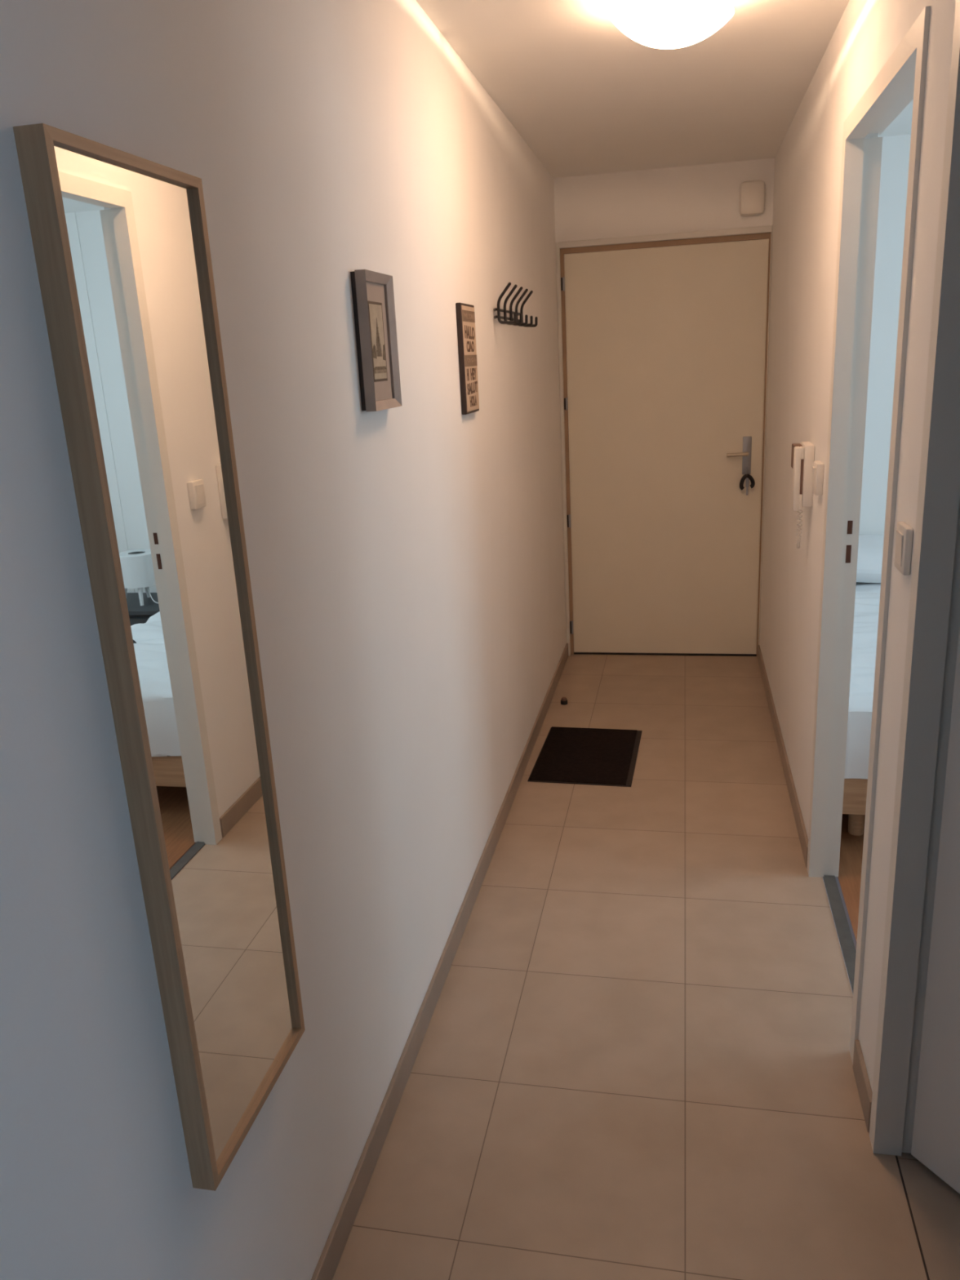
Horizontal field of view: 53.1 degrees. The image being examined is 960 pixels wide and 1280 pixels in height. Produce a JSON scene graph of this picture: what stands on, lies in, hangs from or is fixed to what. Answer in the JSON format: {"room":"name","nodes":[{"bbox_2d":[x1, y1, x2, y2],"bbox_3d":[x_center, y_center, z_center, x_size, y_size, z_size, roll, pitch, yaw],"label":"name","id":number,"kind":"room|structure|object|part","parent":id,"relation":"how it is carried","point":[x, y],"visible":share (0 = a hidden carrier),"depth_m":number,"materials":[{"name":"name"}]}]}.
{"room":"apartment entrance hallway","nodes":[
{"label":"apartment entrance hallway","id":0,"kind":"room"},
{"bbox_2d":[0,0,566,1279],"bbox_3d":[-0.482,0.150,0.949,0.100,2.377,8.700,0,17,12],"label":"wall","id":1,"kind":"structure","parent":0,"point":[406,562],"depth_m":1.57,"materials":[{"name":"white paint"}]},
{"bbox_2d":[13,123,305,1191],"bbox_3d":[-0.358,0.071,1.215,0.032,1.243,0.312,0,17,12],"label":"wall mirror","id":2,"kind":"object","parent":1,"relation":"attached to","point":[120,239],"visible":1,"depth_m":1.15,"materials":[{"name":"brown wood"}]},
{"bbox_3d":[-0.390,-0.519,1.042,0.032,0.012,0.312,0,17,12],"label":"rail","id":3,"kind":"part","parent":2,"relation":"part of","materials":[{"name":"brown wood"}]},
{"bbox_3d":[-0.326,0.661,1.388,0.032,0.012,0.312,0,17,12],"label":"rail","id":4,"kind":"part","parent":2,"relation":"part of","materials":[{"name":"brown wood"}]},
{"bbox_2d":[350,269,401,411],"bbox_3d":[-0.205,-0.595,1.920,0.030,0.259,0.180,0,17,12],"label":"picture frame","id":5,"kind":"object","parent":1,"relation":"attached to","point":[372,292],"visible":1,"depth_m":1.90,"materials":[{"name":"grey paint"}]},
{"bbox_2d":[368,303,386,379],"bbox_3d":[-0.203,-0.596,1.919,0.001,0.142,0.082,0,17,12],"label":"print","id":6,"kind":"object","parent":5,"relation":"attached to","point":[376,318],"depth_m":1.92,"materials":[{"name":"brown paper"}]},
{"bbox_2d":[311,643,568,1279],"bbox_3d":[0.020,0.700,3.081,0.010,0.073,4.545,0,17,12],"label":"baseboard","id":7,"kind":"structure","parent":1,"relation":"attached to","point":[326,1266],"depth_m":2.26,"materials":[{"name":"tile"}]},
{"bbox_2d":[455,302,479,414],"bbox_3d":[-0.034,-0.805,2.755,0.016,0.300,0.180,0,17,12],"label":"word sign","id":8,"kind":"object","parent":1,"relation":"attached to","point":[465,317],"visible":1,"depth_m":2.71,"materials":[{"name":"brown wood"}]},
{"bbox_2d":[493,282,537,327],"bbox_3d":[0.126,-1.165,3.356,0.083,0.130,0.498,0,17,12],"label":"coat rack","id":9,"kind":"object","parent":1,"relation":"attached to","point":[515,321],"visible":1,"depth_m":3.33,"materials":[{"name":"black metal"}]},
{"bbox_3d":[0.097,-1.128,3.373,0.021,0.009,0.498,0,17,12],"label":"rail","id":10,"kind":"part","parent":9,"relation":"part of","materials":[{"name":"black metal"}]},
{"bbox_3d":[0.096,-1.150,3.367,0.021,0.009,0.498,0,17,12],"label":"rail","id":11,"kind":"part","parent":9,"relation":"part of","materials":[{"name":"black metal"}]},
{"bbox_2d":[332,654,959,1279],"bbox_3d":[1.646,1.329,0.907,4.300,0.080,8.600,0,17,12],"label":"floor","id":12,"kind":"structure","parent":0,"point":[633,1061],"depth_m":2.25,"materials":[{"name":"beige tile"}]},
{"bbox_2d":[560,697,567,705],"bbox_3d":[0.395,0.284,4.506,0.033,0.032,0.033,0,17,12],"label":"door stop","id":13,"kind":"object","parent":12,"relation":"on","point":[563,701],"visible":1,"depth_m":4.50,"materials":[{"name":"black rubber"}]},
{"bbox_2d":[527,726,642,786],"bbox_3d":[0.441,0.466,3.918,0.413,0.008,0.572,0,17,12],"label":"doormat","id":14,"kind":"object","parent":12,"relation":"on","point":[567,755],"visible":1,"depth_m":3.88,"materials":[{"name":"fabric"}]},
{"bbox_2d":[822,875,856,992],"bbox_3d":[0.988,0.834,2.570,0.036,0.004,0.787,0,17,12],"label":"threshold","id":15,"kind":"object","parent":12,"relation":"on","point":[847,946],"visible":0.56,"depth_m":2.68,"materials":[{"name":"grey metal"}]},
{"bbox_2d":[842,778,867,835],"bbox_3d":[1.698,0.288,3.873,0.750,0.246,1.885,0,17,12],"label":"bed","id":16,"kind":"object","parent":12,"relation":"on","point":[855,792],"visible":0.16,"depth_m":3.05,"materials":[{"name":"brown wood"}]},
{"bbox_3d":[1.508,0.496,2.982,0.750,0.125,0.022,0,17,12],"label":"foot rail","id":17,"kind":"part","parent":16,"relation":"part of","materials":[{"name":"brown wood"}]},
{"bbox_3d":[1.244,0.544,3.165,0.056,0.199,0.056,0,17,12],"label":"leg","id":18,"kind":"part","parent":16,"relation":"part of","materials":[{"name":"brown wood"}]},
{"bbox_2d":[844,582,880,778],"bbox_3d":[1.695,0.040,3.780,0.777,0.277,1.909,0,17,12],"label":"duvet","id":19,"kind":"object","parent":16,"relation":"on","point":[867,600],"visible":0.1,"depth_m":3.16,"materials":[{"name":"white fabric"}]},
{"bbox_2d":[856,534,884,582],"bbox_3d":[1.814,-0.376,4.422,0.640,0.174,0.395,0,17,12],"label":"pillow","id":20,"kind":"object","parent":19,"relation":"on","point":[870,547],"visible":0.09,"depth_m":4.28,"materials":[{"name":"white fabric"}]},
{"bbox_2d":[895,1155,929,1279],"bbox_3d":[0.761,1.148,1.582,0.004,0.020,0.736,0,17,12],"label":"threshold","id":21,"kind":"object","parent":12,"relation":"on","point":[896,1157],"visible":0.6,"depth_m":1.78,"materials":[{"name":"grey metal"}]},
{"bbox_2d":[553,158,774,242],"bbox_3d":[0.970,-1.074,4.859,1.308,2.377,0.170,0,17,12],"label":"wall","id":22,"kind":"structure","parent":0,"point":[705,197],"depth_m":4.50,"materials":[{"name":"white paint"}]},
{"bbox_2d":[555,225,772,656],"bbox_3d":[0.917,-0.921,4.852,1.006,2.094,0.111,0,17,12],"label":"door","id":23,"kind":"structure","parent":22,"relation":"in","point":[664,339],"depth_m":4.83,"materials":[{"name":"white paint"}]},
{"bbox_3d":[0.401,-1.745,4.708,0.007,0.059,0.006,0,17,12],"label":"hinge plate","id":24,"kind":"part","parent":23,"relation":"part of","materials":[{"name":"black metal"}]},
{"bbox_3d":[0.491,-0.068,5.199,0.007,0.068,0.006,0,17,12],"label":"hinge plate","id":25,"kind":"part","parent":23,"relation":"part of","materials":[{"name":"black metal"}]},
{"bbox_3d":[1.274,-0.918,4.748,0.107,0.022,0.056,0,17,12],"label":"lever handle","id":26,"kind":"part","parent":23,"relation":"part of","materials":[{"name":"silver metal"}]},
{"bbox_3d":[1.325,-0.916,4.768,0.042,0.185,0.009,0,17,12],"label":"lock plate","id":27,"kind":"part","parent":23,"relation":"part of","materials":[{"name":"metal"}]},
{"bbox_2d":[739,467,755,495],"bbox_3d":[1.329,-0.788,4.779,0.075,0.134,0.031,0,17,12],"label":"keys","id":28,"kind":"object","parent":23,"relation":"hanging from","point":[748,477],"visible":1,"depth_m":4.77,"materials":[{"name":"metal"}]},
{"bbox_2d":[739,180,765,216],"bbox_3d":[1.246,-2.021,4.394,0.112,0.145,0.052,0,17,12],"label":"door chime","id":29,"kind":"object","parent":22,"relation":"attached to","point":[752,193],"visible":1,"depth_m":4.37,"materials":[{"name":"white plastic"}]},
{"bbox_2d":[415,0,913,177],"bbox_3d":[1.561,-1.037,0.172,4.400,0.123,8.740,0,17,12],"label":"ceiling","id":30,"kind":"structure","parent":0,"point":[587,98],"depth_m":2.97,"materials":[{"name":"paint"}]},
{"bbox_2d":[608,0,734,48],"bbox_3d":[0.452,-1.472,2.277,0.293,0.111,0.294,0,17,12],"label":"ceiling lamp","id":31,"kind":"object","parent":30,"relation":"attached to","point":[655,24],"visible":1,"depth_m":2.21,"materials":[{"name":"white opal glass"}]},
{"bbox_2d":[759,0,955,1092],"bbox_3d":[0.988,-0.412,2.598,0.070,2.377,4.700,0,17,12],"label":"wall","id":32,"kind":"structure","parent":0,"point":[808,159],"depth_m":2.79,"materials":[{"name":"white paint"}]},
{"bbox_2d":[757,644,808,867],"bbox_3d":[1.235,0.368,3.994,0.010,0.073,2.159,0,17,12],"label":"baseboard","id":33,"kind":"structure","parent":32,"relation":"attached to","point":[802,835],"depth_m":3.62,"materials":[{"name":"tile"}]},
{"bbox_2d":[791,441,814,548],"bbox_3d":[1.016,-0.455,3.040,0.058,0.329,0.125,0,17,12],"label":"intercom","id":34,"kind":"object","parent":32,"relation":"attached to","point":[802,455],"visible":1,"depth_m":2.97,"materials":[{"name":"white plastic"}]},
{"bbox_3d":[1.000,-0.581,3.033,0.026,0.074,0.062,0,17,12],"label":"speaker panel","id":35,"kind":"part","parent":34,"relation":"part of","materials":[{"name":"white plastic"}]},
{"bbox_3d":[1.015,-0.356,3.054,0.013,0.133,0.049,6,19,28],"label":"coiled cord","id":36,"kind":"part","parent":34,"relation":"part of","materials":[{"name":"white plastic"}]},
{"bbox_2d":[812,461,824,495],"bbox_3d":[0.980,-0.470,2.789,0.024,0.091,0.080,0,17,12],"label":"light switch","id":37,"kind":"object","parent":32,"relation":"attached to","point":[818,467],"visible":1,"depth_m":2.76,"materials":[{"name":"white plastic"}]},
{"bbox_2d":[853,1040,872,1133],"bbox_3d":[0.822,0.954,2.060,0.010,0.078,0.190,0,17,12],"label":"baseboard","id":38,"kind":"structure","parent":32,"relation":"attached to","point":[860,1073],"depth_m":2.04,"materials":[{"name":"tile"}]},
{"bbox_2d":[806,5,930,1065],"bbox_3d":[0.918,-0.166,2.275,0.088,2.092,0.871,0,17,12],"label":"door frame","id":39,"kind":"structure","parent":32,"relation":"in","point":[901,80],"depth_m":2.47,"materials":[{"name":"white paint"}]},
{"bbox_2d":[893,521,913,575],"bbox_3d":[0.756,-0.164,1.716,0.016,0.084,0.078,0,17,12],"label":"light switch","id":40,"kind":"object","parent":32,"relation":"attached to","point":[904,536],"visible":1,"depth_m":1.69,"materials":[{"name":"white plastic"}]},
{"bbox_2d":[858,133,911,534],"bbox_3d":[2.585,-1.024,4.351,2.322,2.400,0.104,0,17,12],"label":"wall","id":41,"kind":"structure","parent":0,"point":[895,150],"depth_m":4.35,"materials":[{"name":"paint"}]},
{"bbox_3d":[1.377,0.078,0.850,1.422,2.377,1.500,0,17,12],"label":"wall","id":42,"kind":"structure","parent":0,"visible":0},
{"bbox_2d":[869,0,959,1193],"bbox_3d":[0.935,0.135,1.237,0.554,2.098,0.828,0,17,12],"label":"door","id":43,"kind":"structure","parent":42,"relation":"in","point":[915,1107],"depth_m":1.70,"materials":[{"name":"white paint"}]}
]}

